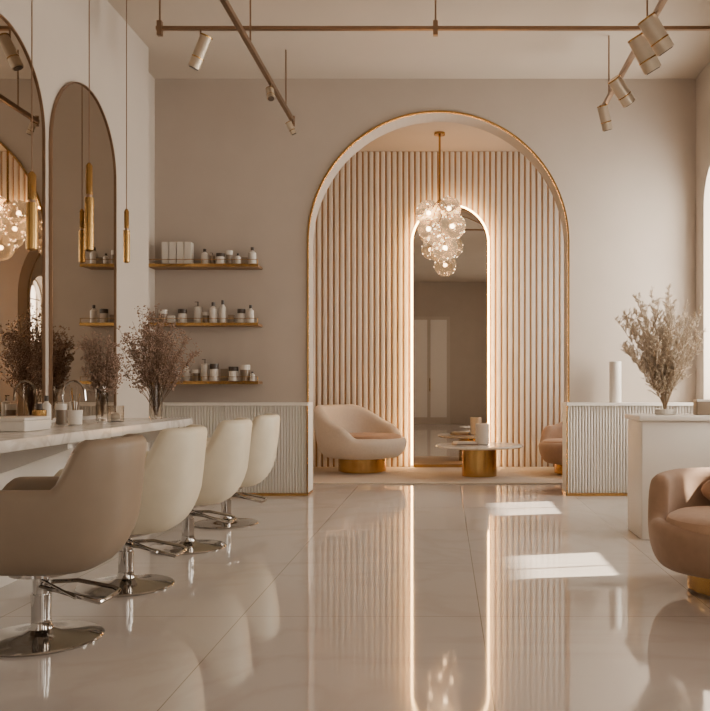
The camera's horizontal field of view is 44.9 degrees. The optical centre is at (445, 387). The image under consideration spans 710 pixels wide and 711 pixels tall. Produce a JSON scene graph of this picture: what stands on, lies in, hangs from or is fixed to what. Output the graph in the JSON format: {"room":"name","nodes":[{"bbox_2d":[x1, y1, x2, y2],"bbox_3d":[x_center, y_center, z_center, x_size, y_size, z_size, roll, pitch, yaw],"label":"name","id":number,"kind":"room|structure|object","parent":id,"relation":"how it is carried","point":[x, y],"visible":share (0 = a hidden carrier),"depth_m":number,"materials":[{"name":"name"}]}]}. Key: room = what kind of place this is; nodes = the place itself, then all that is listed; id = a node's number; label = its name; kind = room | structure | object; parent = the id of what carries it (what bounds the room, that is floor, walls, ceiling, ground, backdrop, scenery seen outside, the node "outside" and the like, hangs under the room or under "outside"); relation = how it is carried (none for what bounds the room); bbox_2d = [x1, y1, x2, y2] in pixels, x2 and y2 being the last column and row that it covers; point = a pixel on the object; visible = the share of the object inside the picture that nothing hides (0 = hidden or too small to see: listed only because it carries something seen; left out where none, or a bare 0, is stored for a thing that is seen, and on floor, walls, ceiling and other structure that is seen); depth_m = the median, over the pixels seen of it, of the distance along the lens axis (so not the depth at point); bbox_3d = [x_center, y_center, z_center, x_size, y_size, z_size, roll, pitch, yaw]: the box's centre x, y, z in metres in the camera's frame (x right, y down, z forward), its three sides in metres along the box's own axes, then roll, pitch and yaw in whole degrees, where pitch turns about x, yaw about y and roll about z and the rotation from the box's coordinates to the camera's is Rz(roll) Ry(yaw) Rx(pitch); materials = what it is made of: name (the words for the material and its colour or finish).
{"room":"salon","nodes":[
{"label":"salon","id":0,"kind":"room"},
{"bbox_2d":[0,0,154,450],"bbox_3d":[-3.125,-1.085,3.000,0.550,4.370,12.000,0,0,0],"label":"wall","id":1,"kind":"structure","parent":0,"point":[60,27],"depth_m":7.41,"materials":[{"name":"beige paint"}]},
{"bbox_2d":[0,14,45,415],"bbox_3d":[-2.837,-1.075,5.420,0.024,2.610,1.200,0,0,0],"label":"wall mirror","id":2,"kind":"object","parent":1,"relation":"attached to","point":[22,271],"visible":0.94,"depth_m":5.66,"materials":[{"name":"brown mirror"}]},
{"bbox_2d":[49,82,116,419],"bbox_3d":[-2.837,-1.075,6.720,0.024,2.610,1.200,0,0,0],"label":"wall mirror","id":3,"kind":"object","parent":1,"relation":"attached to","point":[82,283],"visible":0.97,"depth_m":6.55,"materials":[{"name":"brown mirror"}]},
{"bbox_2d":[149,402,312,495],"bbox_3d":[-2.232,0.625,8.829,1.665,0.950,0.339,0,0,0],"label":"wall","id":4,"kind":"structure","parent":0,"point":[291,474],"depth_m":8.69,"materials":[{"name":"white paint"}]},
{"bbox_2d":[0,484,709,710],"bbox_3d":[-0.200,1.160,4.450,6.400,0.120,15.300,0,0,0],"label":"floor","id":5,"kind":"structure","parent":0,"point":[340,597],"depth_m":4.10,"materials":[{"name":"tile"}]},
{"bbox_2d":[0,434,146,656],"bbox_3d":[-1.740,0.656,3.730,0.791,0.888,0.614,0,0,0],"label":"salon chair","id":6,"kind":"object","parent":5,"relation":"on","point":[76,520],"visible":1,"depth_m":3.52,"materials":[{"name":"beige leather"}]},
{"bbox_2d":[0,418,191,587],"bbox_3d":[-2.474,0.675,3.040,0.748,0.850,8.080,0,0,0],"label":"countertop","id":7,"kind":"structure","parent":5,"relation":"on","point":[46,452],"depth_m":5.21,"materials":[{"name":"white stone"}]},
{"bbox_2d":[0,416,50,431],"bbox_3d":[-2.520,0.209,5.000,0.260,0.080,0.320,0,0,0],"label":"box","id":8,"kind":"object","parent":7,"relation":"on","point":[7,423],"visible":1,"depth_m":4.87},
{"bbox_2d":[32,404,46,415],"bbox_3d":[-2.550,0.174,5.350,0.084,0.150,0.084,0,0,0],"label":"jar","id":9,"kind":"object","parent":7,"relation":"on","point":[39,411],"visible":0.54,"depth_m":5.32,"materials":[{"name":"gold metal"}]},
{"bbox_2d":[43,396,50,425],"bbox_3d":[-2.600,0.149,5.550,0.060,0.200,0.060,0,0,0],"label":"bottle","id":10,"kind":"object","parent":7,"relation":"on","point":[46,405],"visible":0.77,"depth_m":5.54,"materials":[{"name":"white plastic"}]},
{"bbox_2d":[56,404,66,423],"bbox_3d":[-2.660,0.179,5.900,0.073,0.140,0.073,0,0,0],"label":"jar","id":11,"kind":"object","parent":7,"relation":"on","point":[61,409],"visible":1,"depth_m":5.87,"materials":[{"name":"brown glass"}]},
{"bbox_2d":[55,380,85,422],"bbox_3d":[-2.681,0.095,6.100,0.218,0.308,0.100,0,0,0],"label":"gooseneck faucet","id":12,"kind":"object","parent":7,"relation":"on","point":[71,381],"visible":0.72,"depth_m":6.09,"materials":[{"name":"silver metal"}]},
{"bbox_2d":[69,395,77,409],"bbox_3d":[-2.600,0.149,5.950,0.056,0.200,0.056,0,0,0],"label":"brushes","id":13,"kind":"object","parent":7,"relation":"on","point":[70,405],"visible":0.23,"depth_m":5.93},
{"bbox_2d":[67,386,82,424],"bbox_3d":[-2.500,0.119,5.750,0.100,0.260,0.100,0,0,0],"label":"cup","id":14,"kind":"object","parent":7,"relation":"on","point":[74,417],"visible":1,"depth_m":5.72,"materials":[{"name":"white ceramic"}]},
{"bbox_2d":[73,327,128,420],"bbox_3d":[-2.625,-0.113,6.567,0.394,0.724,0.318,0,0,-3],"label":"vase","id":15,"kind":"object","parent":7,"relation":"on","point":[102,379],"visible":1,"depth_m":6.52,"materials":[{"name":"clear glass"}]},
{"bbox_2d":[107,405,123,421],"bbox_3d":[-2.420,0.189,6.250,0.120,0.120,0.120,0,0,0],"label":"glass tumbler","id":16,"kind":"object","parent":7,"relation":"on","point":[115,413],"visible":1,"depth_m":6.20,"materials":[{"name":"clear glass"}]},
{"bbox_2d":[113,303,201,418],"bbox_3d":[-2.326,-0.221,6.871,0.642,0.940,0.558,0,0,23],"label":"vase","id":17,"kind":"object","parent":7,"relation":"on","point":[160,371],"visible":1,"depth_m":6.82,"materials":[{"name":"clear glass"}]},
{"bbox_2d":[54,424,206,597],"bbox_3d":[-1.740,0.656,4.721,0.791,0.888,0.614,0,0,-2],"label":"salon chair","id":18,"kind":"object","parent":5,"relation":"on","point":[174,463],"visible":0.46,"depth_m":4.54,"materials":[{"name":"beige leather"}]},
{"bbox_2d":[145,418,251,554],"bbox_3d":[-1.740,0.656,5.862,0.791,0.888,0.614,0,0,-3],"label":"salon chair","id":19,"kind":"object","parent":5,"relation":"on","point":[227,451],"visible":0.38,"depth_m":5.67,"materials":[{"name":"beige leather"}]},
{"bbox_2d":[194,413,279,528],"bbox_3d":[-1.740,0.656,6.882,0.791,0.888,0.614,0,0,-5],"label":"salon chair","id":20,"kind":"object","parent":5,"relation":"on","point":[265,428],"visible":0.36,"depth_m":6.71,"materials":[{"name":"beige leather"}]},
{"bbox_2d":[313,467,561,483],"bbox_3d":[0.000,1.091,10.710,4.580,0.018,1.980,0,0,0],"label":"area rug","id":21,"kind":"object","parent":5,"relation":"on","point":[321,475],"visible":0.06,"depth_m":10.41,"materials":[{"name":"beige carpet"}]},
{"bbox_2d":[314,404,406,473],"bbox_3d":[-1.095,0.651,11.018,1.178,0.860,1.142,0,0,35],"label":"armchair","id":22,"kind":"object","parent":21,"relation":"on","point":[361,441],"visible":1,"depth_m":10.72,"materials":[{"name":"beige fabric"}]},
{"bbox_2d":[411,206,488,466],"bbox_3d":[0.070,-0.717,11.674,1.072,3.596,0.148,0,0,0],"label":"arched floor mirror","id":23,"kind":"object","parent":21,"relation":"on","point":[450,298],"visible":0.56,"depth_m":11.62,"materials":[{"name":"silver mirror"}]},
{"bbox_2d":[435,442,522,477],"bbox_3d":[0.420,0.890,10.500,1.080,0.382,1.080,0,0,0],"label":"coffee table","id":24,"kind":"object","parent":21,"relation":"on","point":[479,461],"visible":0.89,"depth_m":10.31,"materials":[{"name":"gold metal"}]},
{"bbox_2d":[451,441,477,445],"bbox_3d":[0.240,0.678,10.450,0.280,0.040,0.200,0,0,-17],"label":"magazine stack","id":25,"kind":"object","parent":24,"relation":"on","point":[457,443],"visible":1,"depth_m":10.38,"materials":[{"name":"beige paper"}]},
{"bbox_2d":[476,423,488,444],"bbox_3d":[0.460,0.568,10.500,0.170,0.260,0.170,0,0,0],"label":"candle jar","id":26,"kind":"object","parent":24,"relation":"on","point":[482,429],"visible":0.97,"depth_m":10.43,"materials":[{"name":"white ceramic"}]},
{"bbox_2d":[538,422,561,474],"bbox_3d":[1.663,0.711,10.709,0.960,0.740,0.943,0,0,-20],"label":"armchair","id":27,"kind":"object","parent":21,"relation":"on","point":[550,445],"visible":0.28,"depth_m":10.56,"materials":[{"name":"beige fabric"}]},
{"bbox_2d":[624,414,709,539],"bbox_3d":[2.022,0.650,6.400,1.245,0.900,0.520,0,0,0],"label":"console","id":28,"kind":"object","parent":5,"relation":"on","point":[656,444],"visible":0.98,"depth_m":6.16,"materials":[{"name":"paint"}]},
{"bbox_2d":[614,282,706,414],"bbox_3d":[1.617,-0.296,6.382,0.616,0.991,0.569,0,0,-33],"label":"dried plant","id":29,"kind":"object","parent":28,"relation":"on","point":[669,366],"visible":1,"depth_m":6.35,"materials":[{"name":"beige plant"}]},
{"bbox_2d":[693,399,709,414],"bbox_3d":[1.920,0.141,6.300,0.140,0.115,0.100,0,0,0],"label":"storage box","id":30,"kind":"object","parent":28,"relation":"on","point":[700,406],"visible":1,"depth_m":6.25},
{"bbox_2d":[648,467,709,595],"bbox_3d":[1.617,0.787,4.635,1.000,0.625,1.012,0,0,24],"label":"armchair","id":31,"kind":"object","parent":5,"relation":"on","point":[678,499],"visible":1,"depth_m":4.53,"materials":[{"name":"beige fabric"}]},
{"bbox_2d":[107,0,709,151],"bbox_3d":[2.175,-3.345,4.450,11.150,0.150,15.300,0,0,0],"label":"ceiling","id":32,"kind":"structure","parent":0,"point":[310,54],"depth_m":8.01,"materials":[{"name":"paint"}]},
{"bbox_2d":[26,0,37,250],"bbox_3d":[-2.500,-2.050,5.150,0.100,2.440,0.100,0,0,0],"label":"pendant light","id":33,"kind":"object","parent":32,"relation":"hanging from","point":[31,205],"visible":1,"depth_m":5.13,"materials":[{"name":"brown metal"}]},
{"bbox_2d":[85,0,93,251],"bbox_3d":[-2.450,-2.105,5.860,0.100,2.330,0.100,0,0,0],"label":"pendant light","id":34,"kind":"object","parent":32,"relation":"hanging from","point":[89,200],"visible":1,"depth_m":5.84,"materials":[{"name":"brown metal"}]},
{"bbox_2d":[123,0,129,262],"bbox_3d":[-2.650,-2.155,7.080,0.100,2.230,0.100,0,0,0],"label":"pendant light","id":35,"kind":"object","parent":32,"relation":"hanging from","point":[126,233],"visible":1,"depth_m":7.07,"materials":[{"name":"brown metal"}]},
{"bbox_2d":[220,0,296,134],"bbox_3d":[-1.539,-2.898,6.065,0.110,0.745,5.130,0,0,0],"label":"track spotlights","id":36,"kind":"object","parent":32,"relation":"hanging from","point":[272,90],"visible":1,"depth_m":7.23,"materials":[{"name":"brown metal"}]},
{"bbox_2d":[156,0,709,70],"bbox_3d":[0.115,-2.962,7.100,5.050,0.617,0.126,0,0,0],"label":"track rail","id":37,"kind":"object","parent":32,"relation":"attached to","point":[196,61],"visible":1,"depth_m":7.08,"materials":[{"name":"brown metal"}]},
{"bbox_2d":[416,131,465,260],"bbox_3d":[-0.056,-2.447,10.905,0.638,1.645,0.490,0,0,0],"label":"globe chandelier","id":38,"kind":"object","parent":32,"relation":"hanging from","point":[442,236],"visible":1,"depth_m":10.76,"materials":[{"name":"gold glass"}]},
{"bbox_2d":[597,0,673,130],"bbox_3d":[1.523,-2.833,5.900,0.272,0.873,4.800,0,0,0],"label":"track spotlights","id":39,"kind":"object","parent":32,"relation":"hanging from","point":[653,41],"visible":1,"depth_m":6.45,"materials":[{"name":"brown metal"}]},
{"bbox_2d":[155,79,695,401],"bbox_3d":[-0.200,-1.085,9.175,6.400,4.370,0.350,0,0,0],"label":"wall","id":40,"kind":"structure","parent":0,"point":[231,174],"depth_m":9.00,"materials":[{"name":"beige paint"}]},
{"bbox_2d":[149,259,262,269],"bbox_3d":[-2.493,-1.284,8.863,1.146,0.078,0.270,0,0,0],"label":"wall shelf","id":41,"kind":"object","parent":40,"relation":"attached to","point":[201,266],"visible":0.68,"depth_m":8.73,"materials":[{"name":"brown wood"}]},
{"bbox_2d":[162,242,193,263],"label":"boxes","id":42,"kind":"object","parent":41,"relation":"on","point":[177,250],"depth_m":8.80},
{"bbox_2d":[201,247,255,263],"label":"bottles","id":43,"kind":"object","parent":41,"relation":"on","point":[229,253],"depth_m":8.82},
{"bbox_2d":[149,377,262,383],"bbox_3d":[-2.493,-0.079,8.863,1.146,0.078,0.270,0,0,0],"label":"wall shelf","id":44,"kind":"object","parent":40,"relation":"attached to","point":[201,381],"visible":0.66,"depth_m":8.73,"materials":[{"name":"brown wood"}]},
{"bbox_2d":[173,359,254,380],"bbox_3d":[-2.470,-0.186,8.863,0.990,0.230,0.133,0,0,0],"label":"bottles","id":45,"kind":"object","parent":44,"relation":"on","point":[230,374],"visible":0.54,"depth_m":8.83},
{"bbox_2d":[150,318,262,326],"bbox_3d":[-2.493,-0.679,8.863,1.146,0.078,0.270,0,0,0],"label":"wall shelf","id":46,"kind":"object","parent":40,"relation":"attached to","point":[201,324],"visible":0.67,"depth_m":8.73,"materials":[{"name":"brown wood"}]},
{"bbox_2d":[158,300,253,322],"bbox_3d":[-2.481,-0.791,8.860,0.992,0.240,0.134,0,0,0],"label":"bottles","id":47,"kind":"object","parent":46,"relation":"on","point":[182,313],"visible":0.8,"depth_m":8.83},
{"bbox_2d":[307,110,569,401],"bbox_3d":[-0.073,-0.916,9.002,2.774,4.032,0.035,0,0,0],"label":"trim","id":48,"kind":"structure","parent":40,"relation":"attached to","point":[431,111],"depth_m":8.98,"materials":[{"name":"gold metal"}]},
{"bbox_2d":[313,151,563,466],"bbox_3d":[0.000,-1.085,11.875,5.000,4.370,0.250,0,0,0],"label":"wall","id":49,"kind":"structure","parent":0,"point":[366,220],"depth_m":11.75,"materials":[{"name":"beige wood"}]},
{"bbox_2d":[562,402,692,495],"bbox_3d":[1.942,0.625,8.829,1.405,0.950,0.339,0,0,0],"label":"wall","id":50,"kind":"structure","parent":0,"point":[594,434],"depth_m":8.69,"materials":[{"name":"white paint"}]},
{"bbox_2d":[609,361,620,402],"bbox_3d":[1.760,-0.064,8.800,0.124,0.425,0.124,0,0,0],"label":"vase","id":51,"kind":"object","parent":50,"relation":"on","point":[614,366],"visible":1,"depth_m":8.75,"materials":[{"name":"white ceramic"}]},
{"bbox_2d":[696,62,709,398],"bbox_3d":[2.825,-1.085,3.000,0.350,4.370,12.000,0,0,0],"label":"wall","id":52,"kind":"structure","parent":0,"point":[703,79],"depth_m":8.76,"materials":[{"name":"beige paint"}]}
]}

